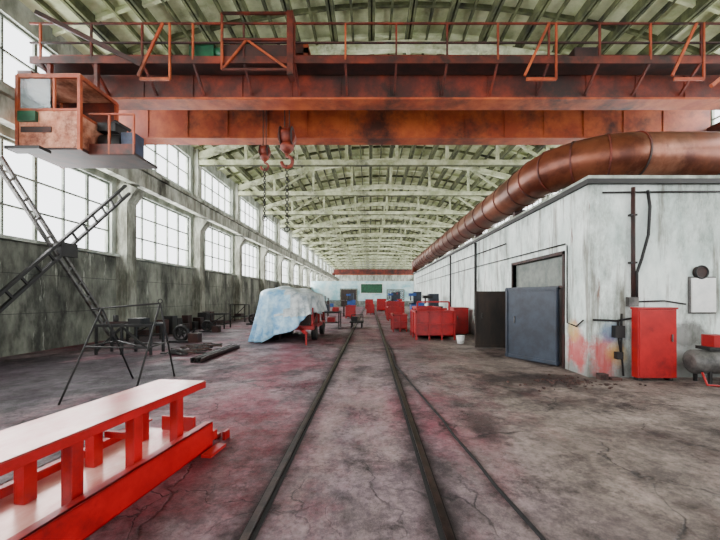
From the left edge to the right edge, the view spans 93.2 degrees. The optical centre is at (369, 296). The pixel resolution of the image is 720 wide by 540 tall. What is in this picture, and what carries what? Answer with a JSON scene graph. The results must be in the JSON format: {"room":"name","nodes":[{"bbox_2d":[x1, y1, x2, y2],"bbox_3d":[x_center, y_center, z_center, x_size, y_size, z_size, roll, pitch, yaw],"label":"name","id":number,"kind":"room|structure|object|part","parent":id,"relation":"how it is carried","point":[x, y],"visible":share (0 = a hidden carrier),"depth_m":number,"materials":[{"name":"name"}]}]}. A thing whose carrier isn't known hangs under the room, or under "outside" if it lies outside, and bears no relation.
{"room":"factory floor","nodes":[
{"label":"factory floor","id":0,"kind":"room"},
{"bbox_2d":[0,0,333,356],"bbox_3d":[-10.548,-3.600,47.200,0.304,10.600,115.000,0,0,0],"label":"wall","id":1,"kind":"structure","parent":0,"point":[51,313],"depth_m":12.79,"materials":[{"name":"concrete"}]},
{"bbox_2d":[0,12,108,251],"bbox_3d":[-10.550,-4.900,11.195,0.080,6.400,5.010,0,0,0],"label":"window","id":2,"kind":"structure","parent":1,"relation":"in","point":[34,180],"depth_m":10.72,"materials":[{"name":"paint"}]},
{"bbox_2d":[0,234,311,287],"bbox_3d":[1.600,-1.690,47.200,24.040,0.100,114.000,0,0,0],"label":"trim","id":3,"kind":"structure","parent":1,"relation":"attached to","point":[6,237],"depth_m":13.26,"materials":[{"name":"concrete"}]},
{"bbox_2d":[136,145,188,265],"bbox_3d":[-10.550,-4.900,17.195,0.080,6.400,5.010,0,0,0],"label":"window","id":4,"kind":"structure","parent":1,"relation":"in","point":[155,146],"depth_m":17.66,"materials":[{"name":"paint"}]},
{"bbox_2d":[202,168,230,272],"bbox_3d":[-10.550,-4.900,23.195,0.080,6.400,5.010,0,0,0],"label":"window","id":5,"kind":"structure","parent":1,"relation":"in","point":[204,170],"depth_m":23.00,"materials":[{"name":"paint"}]},
{"bbox_2d":[240,197,256,277],"bbox_3d":[-10.550,-4.900,29.195,0.080,6.400,5.010,0,0,0],"label":"window","id":6,"kind":"structure","parent":1,"relation":"in","point":[245,202],"depth_m":29.67,"materials":[{"name":"glass"}]},
{"bbox_2d":[264,217,274,280],"bbox_3d":[-10.550,-4.900,35.195,0.080,6.400,5.010,0,0,0],"label":"window","id":7,"kind":"structure","parent":1,"relation":"in","point":[269,271],"depth_m":36.03,"materials":[{"name":"glass"}]},
{"bbox_2d":[281,229,287,275],"bbox_3d":[-10.550,-4.900,41.195,0.080,6.400,5.010,0,0,0],"label":"window","id":8,"kind":"structure","parent":1,"relation":"in","point":[281,229],"depth_m":41.44,"materials":[{"name":"paint"}]},
{"bbox_2d":[293,238,297,284],"bbox_3d":[-10.550,-4.900,47.195,0.080,6.400,5.010,0,0,0],"label":"window","id":9,"kind":"structure","parent":1,"relation":"in","point":[294,240],"depth_m":48.64,"materials":[{"name":"glass"}]},
{"bbox_2d":[302,245,305,285],"bbox_3d":[-10.550,-4.900,53.195,0.080,6.400,5.010,0,0,0],"label":"window","id":10,"kind":"structure","parent":1,"relation":"in","point":[304,252],"depth_m":54.62,"materials":[{"name":"paint"}]},
{"bbox_2d":[0,307,719,539],"bbox_3d":[1.600,1.800,47.350,24.600,0.200,114.300,0,0,0],"label":"floor","id":11,"kind":"structure","parent":0,"point":[630,460],"depth_m":4.24,"materials":[{"name":"grey concrete"}]},
{"bbox_2d":[0,379,216,539],"bbox_3d":[-2.420,1.333,2.428,0.850,0.735,3.320,0,0,7],"label":"steel frame","id":12,"kind":"object","parent":11,"relation":"on","point":[71,496],"visible":1,"depth_m":2.70,"materials":[{"name":"paint"}]},
{"bbox_2d":[58,299,174,404],"bbox_3d":[-4.445,0.869,6.325,1.118,1.679,1.977,0,0,0],"label":"trestle","id":13,"kind":"object","parent":11,"relation":"on","point":[160,305],"visible":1,"depth_m":6.15,"materials":[{"name":"metal"}]},
{"bbox_2d":[94,315,164,354],"bbox_3d":[-7.250,1.125,10.300,1.700,1.150,0.680,0,0,0],"label":"stand","id":14,"kind":"object","parent":11,"relation":"on","point":[132,322],"visible":0.89,"depth_m":10.01,"materials":[{"name":"black metal"}]},
{"bbox_2d":[116,178,145,338],"bbox_3d":[-9.975,-3.500,14.200,0.850,10.400,0.560,0,0,0],"label":"wall column","id":15,"kind":"structure","parent":11,"relation":"on","point":[126,211],"depth_m":13.92,"materials":[{"name":"concrete"}]},
{"bbox_2d":[0,156,130,340],"bbox_3d":[-9.860,-1.383,11.075,0.240,6.225,5.625,0,0,0],"label":"brace","id":16,"kind":"object","parent":15,"relation":"attached to","point":[60,249],"visible":0.92,"depth_m":10.55,"materials":[{"name":"metal"}]},
{"bbox_2d":[126,322,160,340],"bbox_3d":[-8.900,1.350,13.400,0.960,0.700,0.660,0,0,0],"label":"stand","id":17,"kind":"object","parent":11,"relation":"on","point":[140,332],"visible":0.44,"depth_m":13.22,"materials":[{"name":"black metal"}]},
{"bbox_2d":[156,311,213,335],"bbox_3d":[-9.153,1.262,17.180,0.495,0.877,4.560,0,0,0],"label":"machine","id":18,"kind":"object","parent":11,"relation":"on","point":[171,322],"visible":0.64,"depth_m":16.98,"materials":[{"name":"metal"}]},
{"bbox_2d":[169,324,201,342],"bbox_3d":[-6.928,1.367,12.800,1.035,0.667,0.460,0,0,0],"label":"machine","id":19,"kind":"object","parent":11,"relation":"on","point":[192,337],"visible":1,"depth_m":12.73,"materials":[{"name":"metal"}]},
{"bbox_2d":[160,342,222,354],"bbox_3d":[-5.457,1.610,10.662,1.287,0.159,1.881,0,0,0],"label":"pile","id":20,"kind":"object","parent":11,"relation":"on","point":[193,348],"visible":0.96,"depth_m":10.34,"materials":[{"name":"metal"}]},
{"bbox_2d":[192,149,210,320],"bbox_3d":[-9.975,-3.500,20.200,0.850,10.400,0.560,0,0,0],"label":"wall column","id":21,"kind":"structure","parent":11,"relation":"on","point":[199,225],"depth_m":19.96,"materials":[{"name":"concrete"}]},
{"bbox_2d":[199,320,220,331],"bbox_3d":[-7.750,1.410,16.500,0.900,0.580,0.400,0,0,0],"label":"machine","id":22,"kind":"object","parent":11,"relation":"on","point":[212,328],"visible":1,"depth_m":16.45,"materials":[{"name":"metal"}]},
{"bbox_2d":[190,344,239,362],"bbox_3d":[-4.510,1.640,10.100,0.280,0.120,2.600,0,0,0],"label":"bars","id":23,"kind":"object","parent":11,"relation":"on","point":[201,358],"visible":1,"depth_m":9.68,"materials":[{"name":"brown metal"}]},
{"bbox_2d":[201,428,229,457],"bbox_3d":[-1.769,1.650,3.884,0.245,0.100,0.630,0,0,-14],"label":"steel offcut","id":24,"kind":"object","parent":11,"relation":"on","point":[217,447],"visible":0.79,"depth_m":3.80,"materials":[{"name":"red paint"}]},
{"bbox_2d":[205,313,230,328],"bbox_3d":[-8.300,1.300,18.600,1.060,0.800,0.860,0,0,0],"label":"stand","id":25,"kind":"object","parent":11,"relation":"on","point":[219,322],"visible":0.86,"depth_m":18.36,"materials":[{"name":"black metal"}]},
{"bbox_2d":[230,304,249,321],"bbox_3d":[-9.000,1.100,23.500,1.060,1.200,0.860,0,0,0],"label":"stand","id":26,"kind":"object","parent":11,"relation":"on","point":[238,314],"visible":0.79,"depth_m":23.20,"materials":[{"name":"black metal"}]},
{"bbox_2d":[234,183,246,318],"bbox_3d":[-9.975,-3.500,26.200,0.850,10.400,0.560,0,0,0],"label":"wall column","id":27,"kind":"structure","parent":11,"relation":"on","point":[239,241],"depth_m":25.92,"materials":[{"name":"concrete"}]},
{"bbox_2d":[246,313,255,324],"bbox_3d":[-7.020,1.352,21.000,1.080,0.696,0.480,0,0,0],"label":"stand","id":28,"kind":"object","parent":11,"relation":"on","point":[252,314],"visible":0.56,"depth_m":20.94,"materials":[{"name":"metal"}]},
{"bbox_2d":[259,205,269,297],"bbox_3d":[-9.975,-3.500,32.200,0.850,10.400,0.560,0,0,0],"label":"wall column","id":29,"kind":"structure","parent":11,"relation":"on","point":[263,252],"depth_m":31.92,"materials":[{"name":"concrete"}]},
{"bbox_2d":[277,219,284,286],"bbox_3d":[-9.975,-3.500,38.200,0.850,10.400,0.560,0,0,0],"label":"wall column","id":30,"kind":"structure","parent":11,"relation":"on","point":[280,259],"depth_m":37.92,"materials":[{"name":"concrete"}]},
{"bbox_2d":[248,286,326,344],"bbox_3d":[-3.331,0.629,14.226,2.881,2.143,4.515,0,0,0],"label":"machine","id":31,"kind":"object","parent":11,"relation":"on","point":[283,309],"visible":1,"depth_m":12.64,"materials":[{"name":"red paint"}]},
{"bbox_2d":[289,230,296,287],"bbox_3d":[-9.975,-3.500,44.200,0.850,10.400,0.560,0,0,0],"label":"wall column","id":32,"kind":"structure","parent":11,"relation":"on","point":[292,264],"depth_m":43.92,"materials":[{"name":"concrete"}]},
{"bbox_2d":[299,238,304,287],"bbox_3d":[-9.975,-3.500,50.200,0.850,10.400,0.560,0,0,0],"label":"wall column","id":33,"kind":"structure","parent":11,"relation":"on","point":[301,267],"depth_m":49.92,"materials":[{"name":"concrete"}]},
{"bbox_2d":[307,244,311,288],"bbox_3d":[-9.975,-3.500,56.200,0.850,10.400,0.560,0,0,0],"label":"wall column","id":34,"kind":"structure","parent":11,"relation":"on","point":[309,271],"depth_m":55.92,"materials":[{"name":"concrete"}]},
{"bbox_2d":[313,250,317,280],"bbox_3d":[-9.975,-3.500,62.200,0.850,10.400,0.560,0,0,0],"label":"wall column","id":35,"kind":"structure","parent":11,"relation":"on","point":[314,272],"depth_m":61.99,"materials":[{"name":"concrete"}]},
{"bbox_2d":[318,255,321,280],"bbox_3d":[-9.975,-3.500,68.200,0.850,10.400,0.560,0,0,0],"label":"wall column","id":36,"kind":"structure","parent":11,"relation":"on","point":[319,274],"depth_m":67.98,"materials":[{"name":"concrete"}]},
{"bbox_2d":[322,258,325,280],"bbox_3d":[-9.975,-3.500,74.200,0.850,10.400,0.560,0,0,0],"label":"wall column","id":37,"kind":"structure","parent":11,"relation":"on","point":[323,276],"depth_m":73.99,"materials":[{"name":"concrete"}]},
{"bbox_2d":[321,304,341,328],"bbox_3d":[-2.100,1.050,18.600,1.000,1.300,1.200,0,0,0],"label":"work table","id":38,"kind":"object","parent":11,"relation":"on","point":[335,309],"visible":0.71,"depth_m":18.30,"materials":[{"name":"metal"}]},
{"bbox_2d":[327,300,344,316],"bbox_3d":[-3.000,0.990,30.000,1.470,1.420,0.870,0,0,0],"label":"storage rack","id":39,"kind":"object","parent":11,"relation":"on","point":[331,304],"visible":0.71,"depth_m":29.70,"materials":[{"name":"grey metal"}]},
{"bbox_2d":[239,307,456,539],"bbox_3d":[-0.157,1.689,27.400,1.524,0.022,64.800,0,0,0],"label":"railway track","id":40,"kind":"object","parent":11,"relation":"on","point":[443,525],"visible":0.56,"depth_m":3.31,"materials":[{"name":"metal"}]},
{"bbox_2d":[346,293,354,304],"bbox_3d":[-2.475,0.600,44.000,1.250,2.200,1.100,0,0,0],"label":"machine","id":41,"kind":"object","parent":11,"relation":"on","point":[351,301],"visible":0.71,"depth_m":43.65,"materials":[{"name":"blue paint"}]},
{"bbox_2d":[345,305,356,317],"bbox_3d":[-1.550,1.200,27.995,0.800,1.000,2.110,0,0,0],"label":"bin","id":42,"kind":"object","parent":11,"relation":"on","point":[349,309],"visible":0.91,"depth_m":27.00,"materials":[{"name":"metal"}]},
{"bbox_2d":[350,314,363,327],"bbox_3d":[-0.725,1.330,18.800,0.750,0.700,1.000,0,0,0],"label":"cart","id":43,"kind":"object","parent":11,"relation":"on","point":[353,318],"visible":1,"depth_m":18.40,"materials":[{"name":"metal"}]},
{"bbox_2d":[365,299,372,309],"bbox_3d":[-0.100,1.000,46.995,1.100,1.400,2.110,0,0,0],"label":"bin","id":44,"kind":"object","parent":11,"relation":"on","point":[367,301],"visible":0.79,"depth_m":46.00,"materials":[{"name":"metal"}]},
{"bbox_2d":[366,304,374,314],"bbox_3d":[0.050,1.200,33.995,0.800,1.000,2.110,0,0,0],"label":"bin","id":45,"kind":"object","parent":11,"relation":"on","point":[369,307],"visible":0.99,"depth_m":33.00,"materials":[{"name":"metal"}]},
{"bbox_2d":[377,299,385,310],"bbox_3d":[1.400,0.950,41.495,1.100,1.500,3.110,0,0,0],"label":"bin","id":46,"kind":"object","parent":11,"relation":"on","point":[380,302],"visible":0.85,"depth_m":40.00,"materials":[{"name":"metal"}]},
{"bbox_2d":[387,292,398,300],"bbox_3d":[2.525,0.600,37.000,1.250,2.200,1.100,0,0,0],"label":"machine","id":47,"kind":"object","parent":11,"relation":"on","point":[393,294],"visible":0.52,"depth_m":36.70,"materials":[{"name":"blue paint"}]},
{"bbox_2d":[386,306,402,320],"bbox_3d":[1.800,1.200,24.995,1.100,1.000,2.110,0,0,0],"label":"bin","id":48,"kind":"object","parent":11,"relation":"on","point":[389,309],"visible":0.71,"depth_m":24.00,"materials":[{"name":"metal"}]},
{"bbox_2d":[385,301,404,312],"bbox_3d":[2.250,1.050,31.495,1.600,1.300,3.110,0,0,0],"label":"bin","id":49,"kind":"object","parent":11,"relation":"on","point":[387,303],"visible":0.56,"depth_m":30.00,"materials":[{"name":"metal"}]},
{"bbox_2d":[390,313,407,331],"bbox_3d":[1.465,1.275,17.395,0.730,0.850,1.710,0,0,0],"label":"bin","id":50,"kind":"object","parent":11,"relation":"on","point":[398,320],"visible":0.98,"depth_m":16.60,"materials":[{"name":"metal"}]},
{"bbox_2d":[408,292,424,318],"bbox_3d":[3.525,0.650,26.000,1.250,2.100,1.100,0,0,0],"label":"machine","id":51,"kind":"object","parent":11,"relation":"on","point":[417,296],"visible":0.56,"depth_m":25.70,"materials":[{"name":"blue paint"}]},
{"bbox_2d":[412,306,440,308],"bbox_3d":[2.950,1.100,17.995,1.200,1.200,2.110,0,0,0],"label":"bin","id":52,"kind":"object","parent":11,"relation":"on","point":[413,307],"visible":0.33,"depth_m":17.93,"materials":[{"name":"metal"}]},
{"bbox_2d":[422,294,442,307],"bbox_3d":[3.825,0.750,21.000,1.250,1.900,1.100,0,0,0],"label":"machine","id":53,"kind":"object","parent":11,"relation":"on","point":[430,297],"visible":0.39,"depth_m":20.70,"materials":[{"name":"metal"}]},
{"bbox_2d":[410,309,455,339],"bbox_3d":[2.600,1.125,14.345,1.600,1.150,1.810,0,0,0],"label":"bin","id":54,"kind":"object","parent":11,"relation":"on","point":[423,323],"visible":0.96,"depth_m":13.50,"materials":[{"name":"metal"}]},
{"bbox_2d":[414,301,449,309],"bbox_3d":[2.600,0.360,14.310,1.400,0.380,0.680,0,0,0],"label":"frame","id":55,"kind":"object","parent":54,"relation":"on","point":[448,302],"visible":1,"depth_m":13.97,"materials":[{"name":"red paint"}]},
{"bbox_2d":[450,307,468,334],"bbox_3d":[4.070,1.085,15.693,0.700,1.230,1.115,0,0,0],"label":"cabinet","id":56,"kind":"object","parent":11,"relation":"on","point":[461,315],"visible":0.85,"depth_m":15.17,"materials":[{"name":"metal"}]},
{"bbox_2d":[456,335,464,343],"bbox_3d":[3.300,1.554,12.400,0.324,0.292,0.324,0,0,0],"label":"bucket","id":57,"kind":"object","parent":11,"relation":"on","point":[460,338],"visible":1,"depth_m":12.29,"materials":[{"name":"plastic"}]},
{"bbox_2d":[388,344,545,539],"bbox_3d":[0.865,1.682,6.244,0.268,0.032,11.519,0,0,-3],"label":"cable","id":58,"kind":"object","parent":11,"relation":"on","point":[537,532],"visible":1,"depth_m":3.21,"materials":[{"name":"black rubber"}]},
{"bbox_2d":[502,374,646,391],"bbox_3d":[3.948,1.692,6.717,2.405,0.061,1.352,0,0,-20],"label":"rubble pile","id":59,"kind":"object","parent":11,"relation":"on","point":[571,377],"visible":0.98,"depth_m":6.70,"materials":[{"name":"stone"}]},
{"bbox_2d":[596,373,621,380],"bbox_3d":[4.920,1.640,7.000,0.400,0.120,0.200,0,0,0],"label":"brick","id":60,"kind":"object","parent":11,"relation":"on","point":[601,376],"visible":1,"depth_m":6.95,"materials":[{"name":"brown brick"}]},
{"bbox_2d":[630,307,678,380],"bbox_3d":[5.810,0.955,6.938,0.820,1.490,0.244,0,0,0],"label":"cabinet","id":61,"kind":"object","parent":11,"relation":"on","point":[654,329],"visible":1,"depth_m":6.85,"materials":[{"name":"metal"}]},
{"bbox_2d":[682,334,719,386],"bbox_3d":[7.110,1.225,6.685,1.540,0.950,0.610,0,0,0],"label":"air compressor","id":62,"kind":"object","parent":11,"relation":"on","point":[705,359],"visible":1,"depth_m":6.62,"materials":[{"name":"grey metal"}]},
{"bbox_3d":[-9.975,-3.500,-9.800,0.850,10.400,0.560,0,0,0],"label":"wall column","id":63,"kind":"structure","parent":11,"relation":"on","visible":0},
{"bbox_2d":[0,84,338,280],"bbox_3d":[-9.765,-5.120,47.200,0.630,0.920,114.000,0,0,0],"label":"beam","id":64,"kind":"structure","parent":63,"relation":"attached to","point":[146,180],"depth_m":16.82,"materials":[{"name":"concrete"}]},
{"bbox_2d":[17,9,719,144],"bbox_3d":[1.600,-7.006,11.850,23.120,2.832,4.520,0,0,0],"label":"crane","id":65,"kind":"object","parent":64,"relation":"on","point":[212,94],"visible":0.84,"depth_m":10.38,"materials":[{"name":"orange paint"}]},
{"bbox_2d":[4,64,157,168],"bbox_3d":[-7.895,-5.240,9.495,2.930,2.920,1.690,0,0,0],"label":"cab","id":66,"kind":"object","parent":65,"relation":"attached to","point":[86,131],"visible":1,"depth_m":9.28,"materials":[{"name":"orange paint"}]},
{"bbox_3d":[-3.205,-7.200,9.775,2.050,1.800,0.350,0,0,0],"label":"trolley collector frame","id":67,"kind":"part","parent":65,"relation":"part of","materials":[{"name":"orange paint"}]},
{"bbox_2d":[258,110,270,220],"bbox_3d":[-3.750,-5.071,12.100,0.399,4.758,0.450,0,0,0],"label":"hook block","id":68,"kind":"object","parent":65,"relation":"hanging from","point":[264,151],"visible":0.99,"depth_m":12.06,"materials":[{"name":"metal"}]},
{"bbox_2d":[277,110,295,231],"bbox_3d":[-2.930,-4.871,12.000,0.612,5.158,0.690,0,0,0],"label":"hook block","id":69,"kind":"object","parent":65,"relation":"hanging from","point":[286,136],"visible":1,"depth_m":11.91,"materials":[{"name":"metal"}]},
{"bbox_3d":[1.600,-7.055,9.990,22.000,0.590,0.420,0,0,0],"label":"drive motor","id":70,"kind":"part","parent":65,"relation":"part of","materials":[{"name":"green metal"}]},
{"bbox_2d":[332,269,413,276],"bbox_3d":[1.600,-6.495,91.500,23.120,1.810,4.020,0,0,0],"label":"crane","id":71,"kind":"object","parent":64,"relation":"on","point":[335,271],"visible":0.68,"depth_m":90.28,"materials":[{"name":"orange paint"}]},
{"bbox_2d":[311,281,413,306],"bbox_3d":[1.600,-0.550,60.115,24.000,4.500,0.270,0,0,0],"label":"wall","id":72,"kind":"structure","parent":0,"point":[330,290],"depth_m":60.01,"materials":[{"name":"white paint"}]},
{"bbox_2d":[340,288,357,306],"bbox_3d":[-3.750,0.100,59.905,3.100,3.200,0.130,0,0,0],"label":"door","id":73,"kind":"structure","parent":72,"relation":"in","point":[343,291],"depth_m":59.87,"materials":[{"name":"paint"}]},
{"bbox_2d":[360,283,382,293],"bbox_3d":[0.300,-1.500,59.915,4.000,1.800,0.110,0,0,0],"label":"wall sign","id":74,"kind":"object","parent":72,"relation":"attached to","point":[365,288],"depth_m":59.86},
{"bbox_2d":[19,0,719,266],"bbox_3d":[1.600,-9.849,47.320,24.600,2.601,114.360,0,0,0],"label":"ceiling","id":75,"kind":"structure","parent":0,"point":[60,10],"depth_m":13.16,"materials":[{"name":"beige metal"}]},
{"bbox_2d":[324,250,412,260],"bbox_3d":[1.600,-9.219,74.200,24.004,2.861,0.300,0,0,0],"label":"roof truss","id":76,"kind":"object","parent":75,"relation":"attached to","point":[351,250],"visible":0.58,"depth_m":74.06,"materials":[{"name":"metal"}]},
{"bbox_2d":[330,255,411,265],"bbox_3d":[1.600,-9.219,86.200,24.003,2.861,0.300,0,0,0],"label":"roof truss","id":77,"kind":"object","parent":75,"relation":"attached to","point":[364,255],"visible":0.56,"depth_m":86.06,"materials":[{"name":"metal"}]},
{"bbox_2d":[327,252,414,263],"bbox_3d":[1.600,-9.219,80.200,24.003,2.861,0.300,0,0,0],"label":"roof truss","id":78,"kind":"object","parent":75,"relation":"attached to","point":[364,252],"visible":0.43,"depth_m":80.06,"materials":[{"name":"metal"}]},
{"bbox_2d":[320,244,422,257],"bbox_3d":[1.600,-9.219,68.200,24.004,2.861,0.300,0,0,0],"label":"roof truss","id":79,"kind":"object","parent":75,"relation":"attached to","point":[392,245],"visible":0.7,"depth_m":68.06,"materials":[{"name":"metal"}]},
{"bbox_2d":[292,215,451,236],"bbox_3d":[1.600,-9.219,44.200,24.004,2.861,0.300,0,0,0],"label":"roof truss","id":80,"kind":"object","parent":75,"relation":"attached to","point":[433,222],"visible":0.75,"depth_m":44.06,"materials":[{"name":"metal"}]},
{"bbox_2d":[301,228,442,243],"bbox_3d":[1.600,-9.219,50.200,24.004,2.861,0.300,0,0,0],"label":"roof truss","id":81,"kind":"object","parent":75,"relation":"attached to","point":[340,229],"visible":0.51,"depth_m":50.06,"materials":[{"name":"metal"}]},
{"bbox_2d":[315,239,428,254],"bbox_3d":[1.600,-9.219,62.200,24.004,2.861,0.300,0,0,0],"label":"roof truss","id":82,"kind":"object","parent":75,"relation":"attached to","point":[395,240],"visible":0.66,"depth_m":62.06,"materials":[{"name":"metal"}]},
{"bbox_2d":[280,202,464,227],"bbox_3d":[1.600,-9.219,38.200,24.004,2.861,0.300,0,0,0],"label":"roof truss","id":83,"kind":"object","parent":75,"relation":"attached to","point":[410,205],"visible":0.76,"depth_m":38.06,"materials":[{"name":"metal"}]},
{"bbox_2d":[309,232,435,249],"bbox_3d":[1.600,-9.219,56.200,24.004,2.861,0.300,0,0,0],"label":"roof truss","id":84,"kind":"object","parent":75,"relation":"attached to","point":[336,238],"visible":0.49,"depth_m":56.05,"materials":[{"name":"metal"}]},
{"bbox_2d":[333,258,411,267],"bbox_3d":[1.600,-9.219,92.200,24.003,2.861,0.300,0,0,0],"label":"roof truss","id":85,"kind":"object","parent":75,"relation":"attached to","point":[362,258],"visible":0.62,"depth_m":92.06,"materials":[{"name":"metal"}]},
{"bbox_2d":[335,261,411,268],"bbox_3d":[1.600,-9.219,98.200,24.003,2.861,0.300,0,0,0],"label":"roof truss","id":86,"kind":"object","parent":75,"relation":"attached to","point":[358,261],"visible":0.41,"depth_m":98.07,"materials":[{"name":"metal"}]},
{"bbox_2d":[263,184,484,214],"bbox_3d":[1.600,-9.219,32.200,24.004,2.861,0.300,0,0,0],"label":"roof truss","id":87,"kind":"object","parent":75,"relation":"attached to","point":[378,186],"visible":0.73,"depth_m":32.06,"materials":[{"name":"metal"}]},
{"bbox_2d":[238,158,510,195],"bbox_3d":[1.600,-9.219,26.200,24.004,2.861,0.300,0,0,0],"label":"roof truss","id":88,"kind":"object","parent":75,"relation":"attached to","point":[303,171],"visible":0.63,"depth_m":26.06,"materials":[{"name":"concrete"}]},
{"bbox_2d":[339,262,411,268],"bbox_3d":[1.600,-9.219,104.200,24.003,2.861,0.300,0,0,0],"label":"roof truss","id":89,"kind":"object","parent":75,"relation":"attached to","point":[369,262],"visible":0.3,"depth_m":104.06,"materials":[{"name":"metal"}]},
{"bbox_2d":[199,145,561,166],"bbox_3d":[1.600,-9.219,20.200,24.004,2.861,0.300,0,0,0],"label":"roof truss","id":90,"kind":"object","parent":75,"relation":"attached to","point":[204,154],"visible":0.27,"depth_m":20.05,"materials":[{"name":"concrete"}]},
{"bbox_2d":[309,39,561,54],"bbox_3d":[1.600,-9.219,14.200,24.004,2.861,0.300,0,0,0],"label":"roof truss","id":91,"kind":"object","parent":75,"relation":"attached to","point":[325,49],"visible":0.2,"depth_m":14.06,"materials":[{"name":"concrete"}]},
{"bbox_2d":[336,261,412,280],"bbox_3d":[1.600,-4.650,104.350,24.600,12.700,0.300,0,0,0],"label":"wall","id":92,"kind":"structure","parent":0,"point":[340,277],"depth_m":104.19,"materials":[{"name":"concrete"}]},
{"bbox_2d":[414,185,588,376],"bbox_3d":[4.755,-0.340,21.600,0.250,4.080,28.800,0,0,0],"label":"wall","id":93,"kind":"structure","parent":0,"point":[565,220],"depth_m":9.34,"materials":[{"name":"paint"}]},
{"bbox_2d":[450,243,476,315],"bbox_3d":[4.500,-0.550,16.745,0.120,3.500,4.610,0,0,0],"label":"downpipe","id":94,"kind":"object","parent":93,"relation":"attached to","point":[475,244],"visible":0.78,"depth_m":14.48,"materials":[{"name":"metal"}]},
{"bbox_2d":[474,291,505,347],"bbox_3d":[4.000,0.735,11.150,1.104,1.850,0.132,0,0,5],"label":"door","id":95,"kind":"structure","parent":93,"relation":"in","point":[490,306],"depth_m":11.13,"materials":[{"name":"grey metal"}]},
{"bbox_2d":[417,243,583,326],"bbox_3d":[4.585,-0.627,20.646,0.045,2.585,26.708,0,0,0],"label":"cable","id":96,"kind":"object","parent":93,"relation":"attached to","point":[579,323],"visible":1,"depth_m":8.00,"materials":[{"name":"metal"}]},
{"bbox_2d":[505,286,559,365],"bbox_3d":[4.175,0.700,8.850,0.121,1.920,1.501,0,0,-30],"label":"door","id":97,"kind":"structure","parent":93,"relation":"in","point":[532,313],"depth_m":8.75,"materials":[{"name":"grey metal"}]},
{"bbox_2d":[511,251,564,368],"bbox_3d":[4.735,0.300,9.575,0.270,2.800,3.010,0,0,0],"label":"trim","id":98,"kind":"structure","parent":93,"relation":"attached to","point":[550,271],"depth_m":8.96,"materials":[{"name":"grey metal"}]},
{"bbox_2d":[413,175,719,274],"bbox_3d":[9.075,-2.480,21.550,9.050,0.200,28.900,0,0,0],"label":"annex roof","id":99,"kind":"structure","parent":0,"point":[590,179],"depth_m":7.20,"materials":[{"name":"metal"}]},
{"bbox_2d":[412,131,719,271],"bbox_3d":[8.753,-3.150,20.972,9.293,1.359,27.130,0,0,0],"label":"ventilation duct","id":100,"kind":"object","parent":99,"relation":"on","point":[556,169],"visible":0.91,"depth_m":7.93,"materials":[{"name":"brown metal"}]},
{"bbox_2d":[438,110,714,258],"bbox_3d":[13.748,-3.600,47.200,0.304,10.600,115.000,0,0,0],"label":"wall","id":101,"kind":"structure","parent":0,"point":[714,110],"depth_m":25.70,"materials":[{"name":"concrete"}]},
{"bbox_2d":[711,110,719,125],"bbox_3d":[13.750,-4.900,11.195,0.080,6.400,5.010,0,0,0],"label":"window","id":102,"kind":"structure","parent":101,"relation":"in","point":[712,111],"depth_m":13.63,"materials":[{"name":"paint"}]},
{"bbox_2d":[589,185,719,376],"bbox_3d":[9.116,-0.340,7.324,8.968,4.080,0.253,0,0,0],"label":"wall","id":103,"kind":"structure","parent":0,"point":[685,227],"depth_m":7.20,"materials":[{"name":"paint"}]},
{"bbox_2d":[593,187,719,375],"bbox_3d":[7.350,-0.324,7.125,5.301,3.951,0.130,0,0,0],"label":"conduit","id":104,"kind":"object","parent":103,"relation":"attached to","point":[618,331],"visible":1,"depth_m":7.11,"materials":[{"name":"metal"}]},
{"bbox_2d":[692,265,708,278],"bbox_3d":[6.950,-0.520,7.150,0.300,0.300,0.100,0,0,0],"label":"wall vent","id":105,"kind":"object","parent":103,"relation":"attached to","point":[701,271],"depth_m":7.12,"materials":[{"name":"black metal"}]},
{"bbox_2d":[688,277,715,313],"bbox_3d":[7.000,-0.040,7.157,0.560,0.780,0.075,0,0,0],"label":"electrical box","id":106,"kind":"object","parent":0,"point":[701,292],"depth_m":7.12,"materials":[{"name":"white metal"}]}
]}

